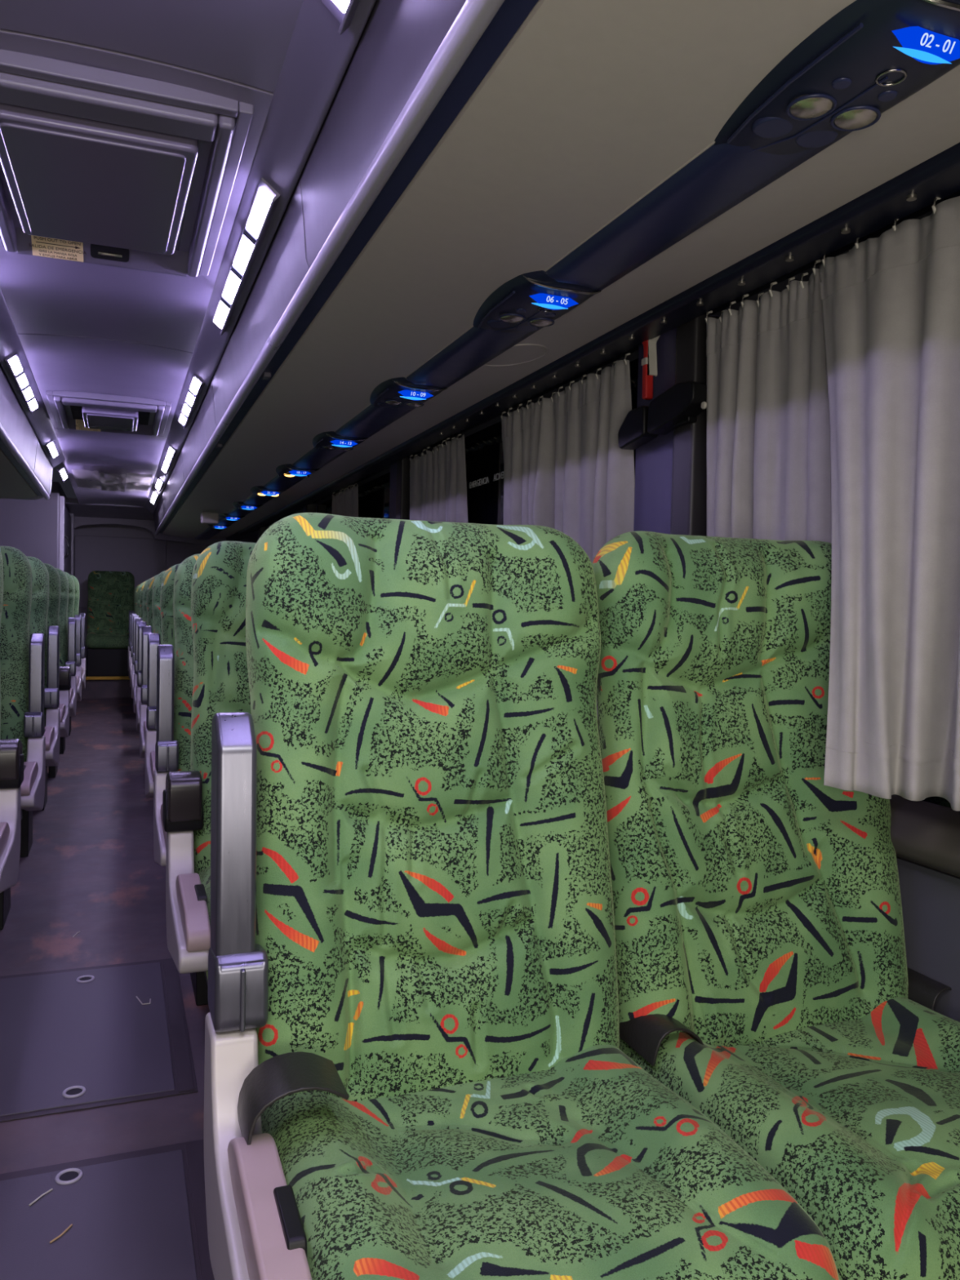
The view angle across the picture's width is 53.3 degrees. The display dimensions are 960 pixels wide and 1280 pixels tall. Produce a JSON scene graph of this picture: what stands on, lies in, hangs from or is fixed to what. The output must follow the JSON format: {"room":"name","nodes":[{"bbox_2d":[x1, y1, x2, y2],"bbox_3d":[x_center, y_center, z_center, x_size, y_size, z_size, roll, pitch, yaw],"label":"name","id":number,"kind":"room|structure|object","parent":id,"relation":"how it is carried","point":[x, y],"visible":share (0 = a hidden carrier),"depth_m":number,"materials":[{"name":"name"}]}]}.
{"room":"vehicle interior","nodes":[
{"label":"vehicle interior","id":0,"kind":"room"},
{"bbox_2d":[0,481,59,568],"bbox_3d":[-4.313,-0.369,8.763,0.830,2.200,0.060,1,2,-21],"label":"wall","id":1,"kind":"structure","parent":0,"point":[30,526],"depth_m":8.79,"materials":[{"name":"grey plastic"}]},
{"bbox_2d":[58,482,70,513],"bbox_3d":[-4.515,-0.433,10.391,0.045,2.200,3.130,1,2,-21],"label":"wall","id":2,"kind":"structure","parent":0,"point":[62,493],"depth_m":9.41,"materials":[{"name":"grey plastic"}]},
{"bbox_2d":[59,496,74,575],"bbox_3d":[-4.289,-0.353,9.972,0.081,2.080,2.100,1,2,-21],"label":"door","id":3,"kind":"structure","parent":2,"relation":"in","point":[66,519],"depth_m":9.59,"materials":[{"name":"purple plastic"}]},
{"bbox_2d":[0,697,209,1173],"bbox_3d":[-2.066,0.940,5.307,2.680,0.060,14.500,1,2,-21],"label":"floor","id":4,"kind":"structure","parent":0,"point":[90,868],"depth_m":3.56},
{"bbox_2d":[0,551,23,893],"bbox_3d":[-1.490,0.362,2.401,0.589,1.332,0.710,1,2,-21],"label":"seat","id":5,"kind":"object","parent":4,"relation":"on","point":[11,757],"visible":1,"depth_m":2.58,"materials":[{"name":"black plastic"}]},
{"bbox_2d":[0,546,45,929],"bbox_3d":[-1.839,0.321,3.315,0.583,1.332,0.710,1,2,-21],"label":"seat","id":6,"kind":"object","parent":4,"relation":"on","point":[22,658],"visible":0.7,"depth_m":3.52,"materials":[{"name":"green fabric"}]},
{"bbox_2d":[19,555,60,857],"bbox_3d":[-2.187,0.280,4.231,0.583,1.332,0.710,1,2,-21],"label":"seat","id":7,"kind":"object","parent":4,"relation":"on","point":[40,575],"visible":0.27,"depth_m":4.44,"materials":[{"name":"green fabric"}]},
{"bbox_2d":[40,563,71,810],"bbox_3d":[-2.531,0.238,5.147,0.589,1.332,0.710,1,2,-21],"label":"seat","id":8,"kind":"object","parent":4,"relation":"on","point":[64,676],"visible":0.11,"depth_m":5.35,"materials":[{"name":"green fabric"}]},
{"bbox_2d":[48,568,76,777],"bbox_3d":[-2.881,0.197,6.062,0.583,1.332,0.710,1,2,-21],"label":"seat","id":9,"kind":"object","parent":4,"relation":"on","point":[67,626],"visible":0.09,"depth_m":6.27,"materials":[{"name":"green fabric"}]},
{"bbox_2d":[59,571,81,754],"bbox_3d":[-3.228,0.155,6.977,0.583,1.332,0.710,1,2,-21],"label":"seat","id":10,"kind":"object","parent":4,"relation":"on","point":[71,582],"visible":0.07,"depth_m":7.19,"materials":[{"name":"green fabric"}]},
{"bbox_2d":[68,574,85,735],"bbox_3d":[-3.575,0.114,7.893,0.583,1.332,0.710,1,2,-21],"label":"seat","id":11,"kind":"object","parent":4,"relation":"on","point":[76,581],"visible":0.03,"depth_m":8.10,"materials":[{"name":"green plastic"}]},
{"bbox_2d":[0,958,198,1122],"bbox_3d":[-1.072,1.028,2.541,0.555,0.011,0.880,1,2,-21],"label":"floor hatch","id":12,"kind":"object","parent":4,"relation":"on","point":[74,1039],"visible":0.98,"depth_m":2.47,"materials":[{"name":"grey metal"}]},
{"bbox_2d":[136,995,151,1004],"bbox_3d":[-0.952,1.021,2.715,0.032,0.003,0.068,0,3,-35],"label":"straw","id":13,"kind":"object","parent":12,"relation":"on","point":[136,996],"visible":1,"depth_m":2.70,"materials":[{"name":"white plastic"}]},
{"bbox_2d":[81,670,131,697],"bbox_3d":[-3.994,0.522,11.622,1.810,0.225,1.300,1,2,-21],"label":"step","id":14,"kind":"structure","parent":4,"relation":"on","point":[94,688],"depth_m":10.84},
{"bbox_2d":[85,675,129,679],"bbox_3d":[-4.229,0.430,10.822,0.580,0.035,0.060,1,2,-21],"label":"step edge","id":15,"kind":"object","parent":14,"relation":"attached to","point":[103,677],"visible":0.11,"depth_m":10.81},
{"bbox_2d":[85,570,134,676],"bbox_3d":[-4.318,-0.203,11.183,0.530,1.220,0.710,1,2,-21],"label":"seat","id":16,"kind":"object","parent":14,"relation":"on","point":[110,593],"visible":0.88,"depth_m":11.28,"materials":[{"name":"green fabric"}]},
{"bbox_2d":[85,631,128,648],"bbox_3d":[-4.298,0.001,11.125,0.530,0.190,0.570,1,2,-21],"label":"cushion","id":17,"kind":"object","parent":16,"relation":"on","point":[94,640],"depth_m":10.88,"materials":[{"name":"green fabric"}]},
{"bbox_2d":[0,1139,214,1279],"bbox_3d":[-0.637,1.080,1.392,0.555,0.011,1.160,1,2,-21],"label":"floor hatch","id":18,"kind":"object","parent":4,"relation":"on","point":[138,1215],"visible":0.99,"depth_m":1.76,"materials":[{"name":"grey metal"}]},
{"bbox_2d":[28,1188,53,1205],"bbox_3d":[-0.834,1.057,1.814,0.006,0.003,0.055,2,2,22],"label":"straw","id":19,"kind":"object","parent":18,"relation":"on","point":[51,1189],"visible":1,"depth_m":1.81,"materials":[{"name":"white plastic"}]},
{"bbox_2d":[49,1223,72,1243],"bbox_3d":[-0.749,1.063,1.711,0.006,0.003,0.053,2,2,20],"label":"straw","id":20,"kind":"object","parent":18,"relation":"on","point":[71,1224],"visible":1,"depth_m":1.71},
{"bbox_2d":[128,585,137,671],"bbox_3d":[-3.440,0.052,10.189,0.583,1.294,0.710,1,2,-21],"label":"seat","id":21,"kind":"object","parent":4,"relation":"on","point":[137,585],"visible":0.02,"depth_m":10.20,"materials":[{"name":"green fabric"}]},
{"bbox_2d":[128,583,141,678],"bbox_3d":[-3.093,0.093,9.274,0.583,1.294,0.710,1,2,-21],"label":"seat","id":22,"kind":"object","parent":4,"relation":"on","point":[136,590],"visible":0.05,"depth_m":9.29,"materials":[{"name":"green fabric"}]},
{"bbox_2d":[129,582,143,687],"bbox_3d":[-2.745,0.135,8.358,0.583,1.294,0.710,1,2,-21],"label":"seat","id":23,"kind":"object","parent":4,"relation":"on","point":[140,586],"visible":0.07,"depth_m":8.37,"materials":[{"name":"green fabric"}]},
{"bbox_2d":[131,580,146,698],"bbox_3d":[-2.398,0.176,7.443,0.583,1.294,0.710,1,2,-21],"label":"seat","id":24,"kind":"object","parent":4,"relation":"on","point":[144,583],"visible":0.06,"depth_m":7.46,"materials":[{"name":"green fabric"}]},
{"bbox_2d":[133,577,151,712],"bbox_3d":[-2.051,0.217,6.527,0.583,1.294,0.710,1,2,-21],"label":"seat","id":25,"kind":"object","parent":4,"relation":"on","point":[144,589],"visible":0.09,"depth_m":6.54,"materials":[{"name":"green fabric"}]},
{"bbox_2d":[136,574,157,731],"bbox_3d":[-1.704,0.259,5.612,0.583,1.294,0.710,1,2,-21],"label":"seat","id":26,"kind":"object","parent":4,"relation":"on","point":[149,588],"visible":0.04,"depth_m":5.63,"materials":[{"name":"green fabric"}]},
{"bbox_2d":[139,569,167,758],"bbox_3d":[-1.357,0.300,4.696,0.583,1.294,0.710,1,2,-21],"label":"seat","id":27,"kind":"object","parent":4,"relation":"on","point":[146,630],"visible":0.07,"depth_m":4.71,"materials":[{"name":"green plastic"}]},
{"bbox_2d":[144,564,180,797],"bbox_3d":[-1.010,0.342,3.781,0.583,1.294,0.710,1,2,-21],"label":"seat","id":28,"kind":"object","parent":4,"relation":"on","point":[167,580],"visible":0.06,"depth_m":3.80,"materials":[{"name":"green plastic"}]},
{"bbox_2d":[153,553,208,1005],"bbox_3d":[-0.663,0.383,2.865,0.583,1.294,0.710,1,2,-21],"label":"seat","id":29,"kind":"object","parent":4,"relation":"on","point":[175,674],"visible":0.09,"depth_m":2.91,"materials":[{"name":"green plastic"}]},
{"bbox_2d":[162,541,256,986],"bbox_3d":[-0.395,0.415,2.155,0.591,1.294,0.710,1,2,-21],"label":"seat","id":30,"kind":"object","parent":4,"relation":"on","point":[219,575],"visible":0.15,"depth_m":2.24,"materials":[{"name":"green fabric"}]},
{"bbox_2d":[198,866,210,981],"bbox_3d":[-0.346,0.602,2.107,0.530,0.190,0.570,1,2,-21],"label":"cushion","id":31,"kind":"object","parent":30,"relation":"on","point":[204,872],"depth_m":1.84,"materials":[{"name":"grey plastic"}]},
{"bbox_2d":[203,512,839,1279],"bbox_3d":[-0.011,0.471,1.147,0.583,1.275,0.710,1,2,-21],"label":"seat","id":32,"kind":"object","parent":4,"relation":"on","point":[415,1068],"visible":1,"depth_m":1.25,"materials":[{"name":"green fabric"}]},
{"bbox_2d":[261,1044,839,1279],"bbox_3d":[0.035,0.647,1.097,0.530,0.191,0.570,1,2,-21],"label":"cushion","id":33,"kind":"object","parent":32,"relation":"on","point":[438,1162],"depth_m":1.02,"materials":[{"name":"green fabric"}]},
{"bbox_2d":[591,530,959,1279],"bbox_3d":[0.529,0.475,1.351,0.569,1.275,0.710,1,2,-21],"label":"seat","id":34,"kind":"object","parent":4,"relation":"on","point":[765,980],"visible":0.87,"depth_m":1.45,"materials":[{"name":"green patterned fabric"},{"name":"black plastic"}]},
{"bbox_2d":[626,996,959,1279],"bbox_3d":[0.532,0.652,1.286,0.530,0.190,0.570,1,2,-21],"label":"cushion","id":35,"kind":"object","parent":34,"relation":"on","point":[851,1104],"depth_m":1.21,"materials":[{"name":"green fabric"}]},
{"bbox_2d":[73,524,209,670],"bbox_3d":[-4.618,-0.522,12.066,2.680,2.250,0.060,1,2,-21],"label":"wall","id":36,"kind":"structure","parent":0,"point":[176,552],"depth_m":12.10,"materials":[{"name":"grey plastic"}]},
{"bbox_2d":[74,534,166,608],"bbox_3d":[-4.518,-0.844,12.035,1.080,0.900,0.039,1,2,-21],"label":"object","id":37,"kind":"structure","parent":36,"relation":"attached to","point":[145,558],"depth_m":11.99,"materials":[{"name":"grey plastic"}]},
{"bbox_2d":[74,516,226,545],"bbox_3d":[-4.008,-1.369,11.649,1.770,0.400,0.120,1,2,-21],"label":"wall header","id":38,"kind":"structure","parent":0,"point":[149,525],"depth_m":11.56,"materials":[{"name":"grey plastic"}]},
{"bbox_2d":[0,0,302,519],"bbox_3d":[-1.628,-1.226,5.375,1.770,0.118,14.500,1,2,-21],"label":"ceiling","id":39,"kind":"structure","parent":0,"point":[80,326],"depth_m":2.82,"materials":[{"name":"grey plastic"}]},
{"bbox_2d":[56,466,67,481],"bbox_3d":[-3.078,-1.220,7.047,0.048,0.050,0.574,1,2,-21],"label":"ceiling lamp","id":40,"kind":"object","parent":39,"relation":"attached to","point":[62,473],"visible":1,"depth_m":6.95,"materials":[{"name":"white plastic"}]},
{"bbox_2d":[45,391,171,435],"bbox_3d":[-1.887,-1.139,4.885,0.550,0.068,0.840,1,2,-21],"label":"roof hatch","id":41,"kind":"object","parent":39,"relation":"attached to","point":[91,411],"visible":1,"depth_m":4.70,"materials":[{"name":"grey plastic"}]},
{"bbox_2d":[71,469,152,492],"bbox_3d":[-2.921,-1.255,7.613,0.560,0.024,1.240,1,2,-21],"label":"ceiling vent","id":42,"kind":"object","parent":39,"relation":"in","point":[113,481],"visible":1,"depth_m":7.53,"materials":[{"name":"grey metal"}]},
{"bbox_2d":[0,48,253,276],"bbox_3d":[-0.860,-1.016,2.176,0.550,0.068,0.980,1,2,-21],"label":"roof hatch","id":43,"kind":"object","parent":39,"relation":"attached to","point":[98,164],"visible":1,"depth_m":1.95,"materials":[{"name":"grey plastic"}]},
{"bbox_2d":[226,210,933,541],"bbox_3d":[-0.785,-1.078,5.701,0.040,0.400,14.500,1,2,-21],"label":"wall","id":44,"kind":"structure","parent":0,"point":[781,286],"depth_m":3.01,"materials":[{"name":"black plastic"}]},
{"bbox_2d":[239,532,257,542],"bbox_3d":[-2.705,-0.624,10.700,0.006,0.960,3.840,1,2,-21],"label":"window","id":45,"kind":"structure","parent":44,"relation":"in","point":[254,538],"depth_m":9.63,"materials":[{"name":"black glass"}]},
{"bbox_2d":[257,527,266,539],"bbox_3d":[-1.994,-0.536,8.777,0.108,0.978,0.281,1,2,-21],"label":"trim","id":46,"kind":"structure","parent":44,"relation":"attached to","point":[260,531],"depth_m":8.62,"materials":[{"name":"black plastic"}]},
{"bbox_2d":[302,503,316,512],"bbox_3d":[-1.179,-0.439,6.628,0.108,0.978,0.281,1,2,-21],"label":"window","id":47,"kind":"structure","parent":44,"relation":"attached to","point":[311,508],"depth_m":6.48,"materials":[{"name":"black glass"}]},
{"bbox_2d":[316,471,390,518],"bbox_3d":[-0.757,-0.391,5.561,0.006,0.960,2.040,1,2,-21],"label":"window","id":48,"kind":"structure","parent":44,"relation":"in","point":[373,495],"depth_m":5.05,"materials":[{"name":"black glass"}]},
{"bbox_2d":[389,457,413,519],"bbox_3d":[-0.365,-0.342,4.479,0.108,0.978,0.281,1,2,-21],"label":"trim","id":49,"kind":"structure","parent":44,"relation":"attached to","point":[399,488],"depth_m":4.33,"materials":[{"name":"grey plastic"}]},
{"bbox_2d":[145,0,959,539],"bbox_3d":[-0.864,-1.021,4.443,0.998,0.424,12.200,1,2,-21],"label":"luggage rack","id":50,"kind":"object","parent":44,"relation":"attached to","point":[423,157],"depth_m":1.59,"materials":[{"name":"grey plastic"}]},
{"bbox_2d":[150,490,159,505],"bbox_3d":[-2.926,-1.274,8.600,0.050,0.050,0.874,1,2,-21],"label":"ceiling lamp","id":51,"kind":"object","parent":50,"relation":"attached to","point":[155,495],"visible":0.99,"depth_m":8.49,"materials":[{"name":"white plastic"}]},
{"bbox_2d":[155,478,164,492],"bbox_3d":[-2.536,-1.227,7.573,0.048,0.050,0.574,1,2,-21],"label":"ceiling lamp","id":52,"kind":"object","parent":50,"relation":"attached to","point":[159,483],"visible":0.93,"depth_m":7.50,"materials":[{"name":"white plastic"}]},
{"bbox_2d":[161,445,176,475],"bbox_3d":[-2.032,-1.167,6.242,0.050,0.050,1.124,1,2,-21],"label":"ceiling lamp","id":53,"kind":"object","parent":50,"relation":"attached to","point":[171,453],"visible":0.97,"depth_m":6.13,"materials":[{"name":"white plastic"}]},
{"bbox_2d":[177,373,204,429],"bbox_3d":[-1.332,-1.083,4.396,0.050,0.050,1.074,1,2,-21],"label":"ceiling lamp","id":54,"kind":"object","parent":50,"relation":"attached to","point":[196,386],"visible":0.97,"depth_m":4.27,"materials":[{"name":"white plastic"}]},
{"bbox_2d":[200,511,218,524],"bbox_3d":[-1.958,-0.881,6.925,0.120,0.080,0.100,1,2,-21],"label":"speaker box","id":55,"kind":"object","parent":50,"relation":"attached to","point":[206,517],"visible":1,"depth_m":6.88,"materials":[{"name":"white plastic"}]},
{"bbox_2d":[208,524,230,528],"bbox_3d":[-2.250,-0.973,8.230,0.199,0.049,0.400,1,2,-21],"label":"light","id":56,"kind":"object","parent":50,"relation":"attached to","point":[217,526],"visible":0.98,"depth_m":8.10,"materials":[{"name":"blue plastic"}]},
{"bbox_2d":[218,513,244,520],"bbox_3d":[-1.914,-0.933,7.345,0.199,0.049,0.400,1,2,-21],"label":"light","id":57,"kind":"object","parent":50,"relation":"attached to","point":[225,516],"visible":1,"depth_m":7.21,"materials":[{"name":"blue plastic"}]},
{"bbox_2d":[212,177,280,335],"bbox_3d":[-0.654,-1.002,2.607,0.050,0.050,1.144,1,2,-21],"label":"ceiling lamp","id":58,"kind":"object","parent":50,"relation":"attached to","point":[266,198],"visible":0.98,"depth_m":2.42,"materials":[{"name":"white plastic"}]},
{"bbox_2d":[232,501,262,510],"bbox_3d":[-1.578,-0.893,6.459,0.199,0.049,0.400,1,2,-21],"label":"light","id":59,"kind":"object","parent":50,"relation":"attached to","point":[240,504],"visible":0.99,"depth_m":6.33,"materials":[{"name":"blue plastic"}]},
{"bbox_2d":[250,485,286,496],"bbox_3d":[-1.242,-0.853,5.574,0.199,0.049,0.400,1,2,-21],"label":"light","id":60,"kind":"object","parent":50,"relation":"attached to","point":[258,490],"visible":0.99,"depth_m":5.45,"materials":[{"name":"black plastic"}]},
{"bbox_2d":[275,463,319,477],"bbox_3d":[-0.907,-0.812,4.688,0.199,0.049,0.400,1,2,-21],"label":"light","id":61,"kind":"object","parent":50,"relation":"attached to","point":[288,469],"visible":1,"depth_m":4.57,"materials":[{"name":"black plastic"}]},
{"bbox_2d":[312,431,368,450],"bbox_3d":[-0.571,-0.772,3.802,0.199,0.049,0.400,1,2,-21],"label":"light","id":62,"kind":"object","parent":50,"relation":"attached to","point":[327,441],"visible":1,"depth_m":3.69,"materials":[{"name":"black plastic"}]},
{"bbox_2d":[321,0,359,35],"bbox_3d":[-0.018,-0.926,0.931,0.050,0.050,1.134,1,2,-21],"label":"ceiling lamp","id":63,"kind":"object","parent":50,"relation":"attached to","point":[344,11],"visible":1,"depth_m":1.43,"materials":[{"name":"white plastic"}]},
{"bbox_2d":[321,0,345,23],"bbox_3d":[-0.020,-0.933,0.929,0.042,0.038,1.134,1,2,-21],"label":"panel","id":64,"kind":"object","parent":63,"relation":"on","point":[337,7],"depth_m":1.44,"materials":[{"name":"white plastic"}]},
{"bbox_2d":[369,377,447,408],"bbox_3d":[-0.235,-0.732,2.917,0.199,0.049,0.400,1,2,-21],"label":"light","id":65,"kind":"object","parent":50,"relation":"attached to","point":[399,393],"visible":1,"depth_m":2.81,"materials":[{"name":"blue plastic"}]},
{"bbox_2d":[484,343,548,366],"bbox_3d":[0.083,-0.734,2.460,0.177,0.026,0.240,1,2,-17],"label":"speaker cover","id":66,"kind":"object","parent":50,"relation":"attached to","point":[516,350],"visible":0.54,"depth_m":2.45,"materials":[{"name":"grey plastic"}]},
{"bbox_2d":[485,345,535,365],"bbox_3d":[0.083,-0.734,2.460,0.168,0.004,0.227,-6,5,-20],"label":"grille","id":67,"kind":"object","parent":66,"relation":"attached to","point":[515,351],"depth_m":2.46,"materials":[{"name":"grey plastic"}]},
{"bbox_2d":[472,270,601,333],"bbox_3d":[0.101,-0.692,2.031,0.199,0.049,0.400,1,2,-21],"label":"control panel","id":68,"kind":"object","parent":50,"relation":"attached to","point":[530,301],"visible":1,"depth_m":1.95,"materials":[{"name":"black plastic"}]},
{"bbox_2d":[713,0,959,155],"bbox_3d":[0.437,-0.652,1.145,0.199,0.049,0.400,1,2,-21],"label":"control panel","id":69,"kind":"object","parent":50,"relation":"attached to","point":[870,56],"visible":0.99,"depth_m":1.10,"materials":[{"name":"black plastic"}]},
{"bbox_2d":[819,195,959,811],"bbox_3d":[0.704,-0.217,1.258,0.227,0.923,0.971,1,2,-21],"label":"curtain","id":70,"kind":"object","parent":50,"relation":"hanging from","point":[891,303],"visible":1,"depth_m":1.44,"materials":[{"name":"grey fabric"}]},
{"bbox_2d":[237,142,959,534],"bbox_3d":[-0.300,-0.344,4.152,0.195,0.990,11.200,1,2,-21],"label":"window","id":71,"kind":"structure","parent":44,"relation":"in","point":[484,456],"depth_m":2.11,"materials":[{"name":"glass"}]},
{"bbox_2d":[332,483,358,517],"bbox_3d":[-0.757,-0.391,5.368,0.064,0.933,0.602,0,2,-21],"label":"curtain","id":72,"kind":"object","parent":71,"relation":"hanging from","point":[346,503],"visible":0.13,"depth_m":5.28,"materials":[{"name":"grey fabric"}]},
{"bbox_2d":[409,434,468,523],"bbox_3d":[-0.178,-0.321,3.819,0.073,0.933,0.749,1,2,-21],"label":"curtain","id":73,"kind":"object","parent":71,"relation":"hanging from","point":[437,477],"visible":0.35,"depth_m":3.74,"materials":[{"name":"grey fabric"}]},
{"bbox_2d":[469,471,503,488],"bbox_3d":[0.040,-0.583,3.453,0.001,0.024,0.453,1,2,-21],"label":"lettering","id":74,"kind":"object","parent":71,"relation":"attached to","point":[473,483],"depth_m":3.53},
{"bbox_2d":[500,352,635,719],"bbox_3d":[0.220,-0.274,2.793,0.132,0.933,0.873,0,2,-23],"label":"curtain","id":75,"kind":"object","parent":71,"relation":"hanging from","point":[566,469],"visible":0.44,"depth_m":2.64,"materials":[{"name":"grey fabric"}]},
{"bbox_2d":[701,249,850,542],"bbox_3d":[0.598,-0.233,1.886,0.135,0.935,0.461,1,2,-21],"label":"curtain","id":76,"kind":"object","parent":71,"relation":"hanging from","point":[769,443],"depth_m":1.88,"materials":[{"name":"grey fabric"}]},
{"bbox_2d":[641,335,659,399],"bbox_3d":[0.403,-0.658,2.285,0.028,0.167,0.066,1,2,-21],"label":"hammer","id":77,"kind":"object","parent":44,"relation":"attached to","point":[649,362],"visible":0.7,"depth_m":2.28,"materials":[{"name":"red plastic"}]},
{"bbox_2d":[617,381,706,449],"bbox_3d":[0.419,-0.518,2.216,0.050,0.107,0.338,1,2,-21],"label":"holder","id":78,"kind":"object","parent":44,"relation":"attached to","point":[680,405],"visible":1,"depth_m":2.17,"materials":[{"name":"black plastic"}]},
{"bbox_2d":[633,314,719,536],"bbox_3d":[0.464,-0.243,2.293,0.108,0.978,0.301,1,2,-21],"label":"window pillar","id":79,"kind":"structure","parent":44,"relation":"attached to","point":[670,491],"depth_m":2.19,"materials":[{"name":"grey plastic"}]},
{"bbox_2d":[806,280,951,808],"bbox_3d":[1.139,-0.165,0.563,0.006,0.960,3.460,1,2,-21],"label":"window","id":80,"kind":"structure","parent":44,"relation":"in","point":[940,801],"depth_m":1.57,"materials":[{"name":"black glass"}]},
{"bbox_2d":[896,856,959,1022],"bbox_3d":[-0.844,0.553,5.753,0.085,0.735,14.500,1,2,-21],"label":"wall","id":81,"kind":"structure","parent":0,"point":[931,897],"depth_m":1.55,"materials":[{"name":"grey plastic"}]},
{"bbox_2d":[597,720,959,877],"bbox_3d":[-0.847,0.133,5.733,0.112,0.105,14.500,1,2,-21],"label":"window","id":82,"kind":"structure","parent":81,"relation":"attached to","point":[922,833],"depth_m":1.52,"materials":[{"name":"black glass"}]},
{"bbox_3d":[-3.254,-1.099,4.764,0.040,0.400,14.500,1,2,-21],"label":"wall","id":83,"kind":"structure","parent":0,"visible":0},
{"bbox_2d":[0,288,65,500],"bbox_3d":[-1.775,-0.972,2.328,0.998,0.410,8.890,1,2,-21],"label":"luggage rack","id":84,"kind":"object","parent":83,"relation":"attached to","point":[27,465],"visible":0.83,"depth_m":4.72,"materials":[{"name":"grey plastic"}]},
{"bbox_2d":[4,352,38,414],"bbox_3d":[-1.961,-1.087,4.104,0.050,0.050,1.074,1,2,-21],"label":"ceiling lamp","id":85,"kind":"object","parent":84,"relation":"attached to","point":[13,362],"visible":0.98,"depth_m":3.97,"materials":[{"name":"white plastic"}]},
{"bbox_2d":[44,440,58,460],"bbox_3d":[-2.635,-1.167,5.879,0.048,0.050,0.574,1,2,-21],"label":"ceiling lamp","id":86,"kind":"object","parent":84,"relation":"attached to","point":[51,446],"visible":0.92,"depth_m":5.81,"materials":[{"name":"white plastic"}]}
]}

